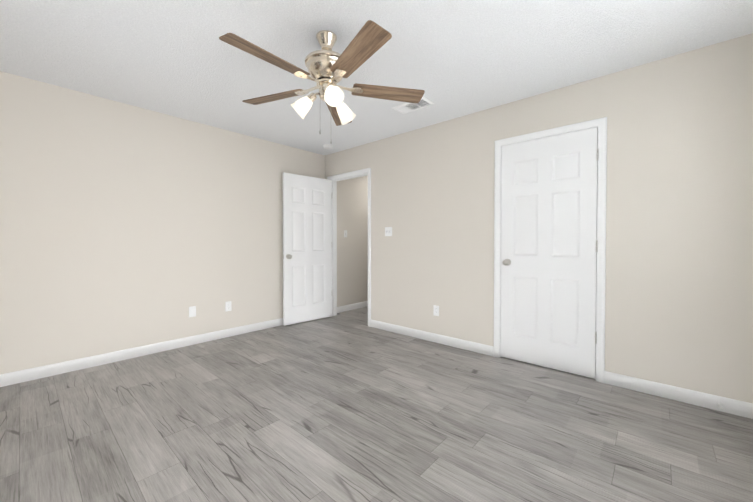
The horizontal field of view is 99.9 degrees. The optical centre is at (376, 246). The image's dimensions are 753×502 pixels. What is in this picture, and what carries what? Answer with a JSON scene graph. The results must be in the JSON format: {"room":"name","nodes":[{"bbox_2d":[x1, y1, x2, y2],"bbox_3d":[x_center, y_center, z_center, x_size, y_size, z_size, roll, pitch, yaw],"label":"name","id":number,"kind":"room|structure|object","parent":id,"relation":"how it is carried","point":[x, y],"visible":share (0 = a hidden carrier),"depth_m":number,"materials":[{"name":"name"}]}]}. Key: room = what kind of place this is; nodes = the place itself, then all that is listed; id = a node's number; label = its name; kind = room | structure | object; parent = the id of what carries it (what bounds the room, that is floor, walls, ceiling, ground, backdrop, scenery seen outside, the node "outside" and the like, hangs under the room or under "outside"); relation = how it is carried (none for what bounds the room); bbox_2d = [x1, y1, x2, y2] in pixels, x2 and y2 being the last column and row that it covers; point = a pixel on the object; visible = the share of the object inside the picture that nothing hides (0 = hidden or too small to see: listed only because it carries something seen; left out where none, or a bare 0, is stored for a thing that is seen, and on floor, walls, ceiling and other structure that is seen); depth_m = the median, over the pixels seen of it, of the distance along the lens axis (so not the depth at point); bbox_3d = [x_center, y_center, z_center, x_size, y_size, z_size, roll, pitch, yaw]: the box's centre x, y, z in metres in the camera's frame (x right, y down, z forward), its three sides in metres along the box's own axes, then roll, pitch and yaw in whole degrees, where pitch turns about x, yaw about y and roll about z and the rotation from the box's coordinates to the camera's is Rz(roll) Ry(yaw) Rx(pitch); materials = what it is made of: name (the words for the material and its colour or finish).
{"room":"empty bedroom","nodes":[
{"label":"empty bedroom","id":0,"kind":"room"},
{"bbox_2d":[0,71,367,373],"bbox_3d":[-0.980,-0.168,4.703,0.120,2.440,6.850,1,1,42],"label":"wall","id":1,"kind":"structure","parent":0,"point":[123,226],"depth_m":3.06,"materials":[{"name":"beige paint"}]},
{"bbox_2d":[0,318,282,386],"bbox_3d":[-1.935,1.021,3.535,0.030,0.095,3.490,1,1,42],"label":"baseboard","id":2,"kind":"structure","parent":1,"relation":"attached to","point":[11,378],"depth_m":3.00,"materials":[{"name":"white wood"}]},
{"bbox_2d":[189,306,195,316],"bbox_3d":[-2.012,0.708,3.462,0.007,0.114,0.070,1,1,42],"label":"electrical outlet cover","id":3,"kind":"object","parent":1,"relation":"attached to","point":[192,311],"visible":1,"depth_m":3.46,"materials":[{"name":"white plastic"}]},
{"bbox_2d":[225,301,231,311],"bbox_3d":[-1.754,0.704,3.751,0.007,0.114,0.070,1,1,42],"label":"electrical outlet","id":4,"kind":"object","parent":1,"relation":"attached to","point":[228,307],"visible":1,"depth_m":3.75,"materials":[{"name":"white plastic"}]},
{"bbox_2d":[337,301,367,312],"bbox_3d":[0.331,0.985,6.077,0.030,0.095,3.080,1,1,42],"label":"baseboard","id":5,"kind":"structure","parent":1,"relation":"attached to","point":[344,308],"depth_m":5.26,"materials":[{"name":"white wood"}]},
{"bbox_2d":[0,306,752,501],"bbox_3d":[0.704,1.103,3.220,4.630,0.060,6.850,1,1,42],"label":"floor","id":6,"kind":"structure","parent":0,"point":[349,406],"depth_m":1.88,"materials":[{"name":"grey laminate"}]},
{"bbox_2d":[0,0,752,154],"bbox_3d":[0.704,-1.397,3.185,4.630,0.060,6.850,1,1,42],"label":"ceiling","id":7,"kind":"structure","parent":0,"point":[452,59],"depth_m":2.17,"materials":[{"name":"white paint"}]},
{"bbox_2d":[219,20,424,143],"bbox_3d":[-0.347,-1.003,2.006,1.276,0.693,1.226,1,1,42],"label":"fan","id":8,"kind":"object","parent":7,"relation":"hanging from","point":[329,69],"visible":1,"depth_m":1.94,"materials":[{"name":"brown wood"}]},
{"bbox_2d":[323,144,332,149],"bbox_3d":[-0.659,-1.363,4.327,0.136,0.039,0.136,1,1,42],"label":"smoke detector","id":9,"kind":"object","parent":7,"relation":"attached to","point":[327,146],"visible":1,"depth_m":4.29,"materials":[{"name":"white plastic"}]},
{"bbox_2d":[392,96,434,113],"bbox_3d":[0.352,-1.358,3.054,0.370,0.013,0.196,1,1,42],"label":"ceiling vent","id":10,"kind":"object","parent":7,"relation":"in","point":[405,108],"visible":0.88,"depth_m":3.05,"materials":[{"name":"white metal"}]},
{"bbox_2d":[325,33,752,402],"bbox_3d":[0.893,-0.150,3.416,4.390,2.440,0.120,1,1,42],"label":"wall","id":11,"kind":"structure","parent":0,"point":[679,259],"depth_m":2.39,"materials":[{"name":"beige paint"}]},
{"bbox_2d":[327,168,370,326],"bbox_3d":[-0.363,0.001,4.538,0.888,2.107,0.155,1,1,42],"label":"trim","id":12,"kind":"structure","parent":11,"relation":"attached to","point":[334,179],"depth_m":4.72,"materials":[{"name":"white wood"}]},
{"bbox_2d":[282,172,331,325],"bbox_3d":[-0.955,0.028,4.466,0.774,2.032,0.174,-1,1,-43],"label":"entry door","id":13,"kind":"structure","parent":12,"relation":"attached to","point":[307,258],"depth_m":4.42,"materials":[{"name":"white wood"}]},
{"bbox_2d":[385,227,391,235],"bbox_3d":[0.146,-0.193,3.988,0.116,0.115,0.019,1,1,42],"label":"double light switch","id":14,"kind":"object","parent":11,"relation":"attached to","point":[388,231],"visible":1,"depth_m":3.99,"materials":[{"name":"white plastic"}]},
{"bbox_2d":[370,319,493,355],"bbox_3d":[0.538,1.020,3.659,1.646,0.095,0.014,1,1,42],"label":"baseboard","id":15,"kind":"structure","parent":11,"relation":"attached to","point":[446,340],"depth_m":3.53,"materials":[{"name":"white wood"}]},
{"bbox_2d":[433,305,438,315],"bbox_3d":[0.668,0.714,3.543,0.070,0.114,0.007,1,1,42],"label":"electrical outlet","id":16,"kind":"object","parent":11,"relation":"attached to","point":[435,310],"visible":1,"depth_m":3.54,"materials":[{"name":"white plastic"}]},
{"bbox_2d":[500,127,598,378],"bbox_3d":[1.504,0.051,2.817,0.774,2.032,0.174,1,1,42],"label":"closet door","id":17,"kind":"structure","parent":11,"relation":"in","point":[549,245],"depth_m":2.77,"materials":[{"name":"white wood"}]},
{"bbox_2d":[493,117,606,382],"bbox_3d":[1.523,0.025,2.845,0.888,2.107,0.138,1,1,42],"label":"trim","id":18,"kind":"structure","parent":11,"relation":"attached to","point":[600,124],"depth_m":2.55,"materials":[{"name":"white wood"}]},
{"bbox_2d":[604,371,752,418],"bbox_3d":[2.137,1.040,2.234,0.860,0.095,0.014,1,1,42],"label":"baseboard","id":19,"kind":"structure","parent":11,"relation":"attached to","point":[730,405],"depth_m":2.22,"materials":[{"name":"white wood"}]},
{"bbox_2d":[717,402,723,409],"bbox_3d":[2.252,1.042,2.071,0.026,0.026,0.077,1,1,42],"label":"door stop","id":20,"kind":"object","parent":19,"relation":"attached to","point":[720,404],"visible":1,"depth_m":2.08,"materials":[{"name":"white"}]}
]}

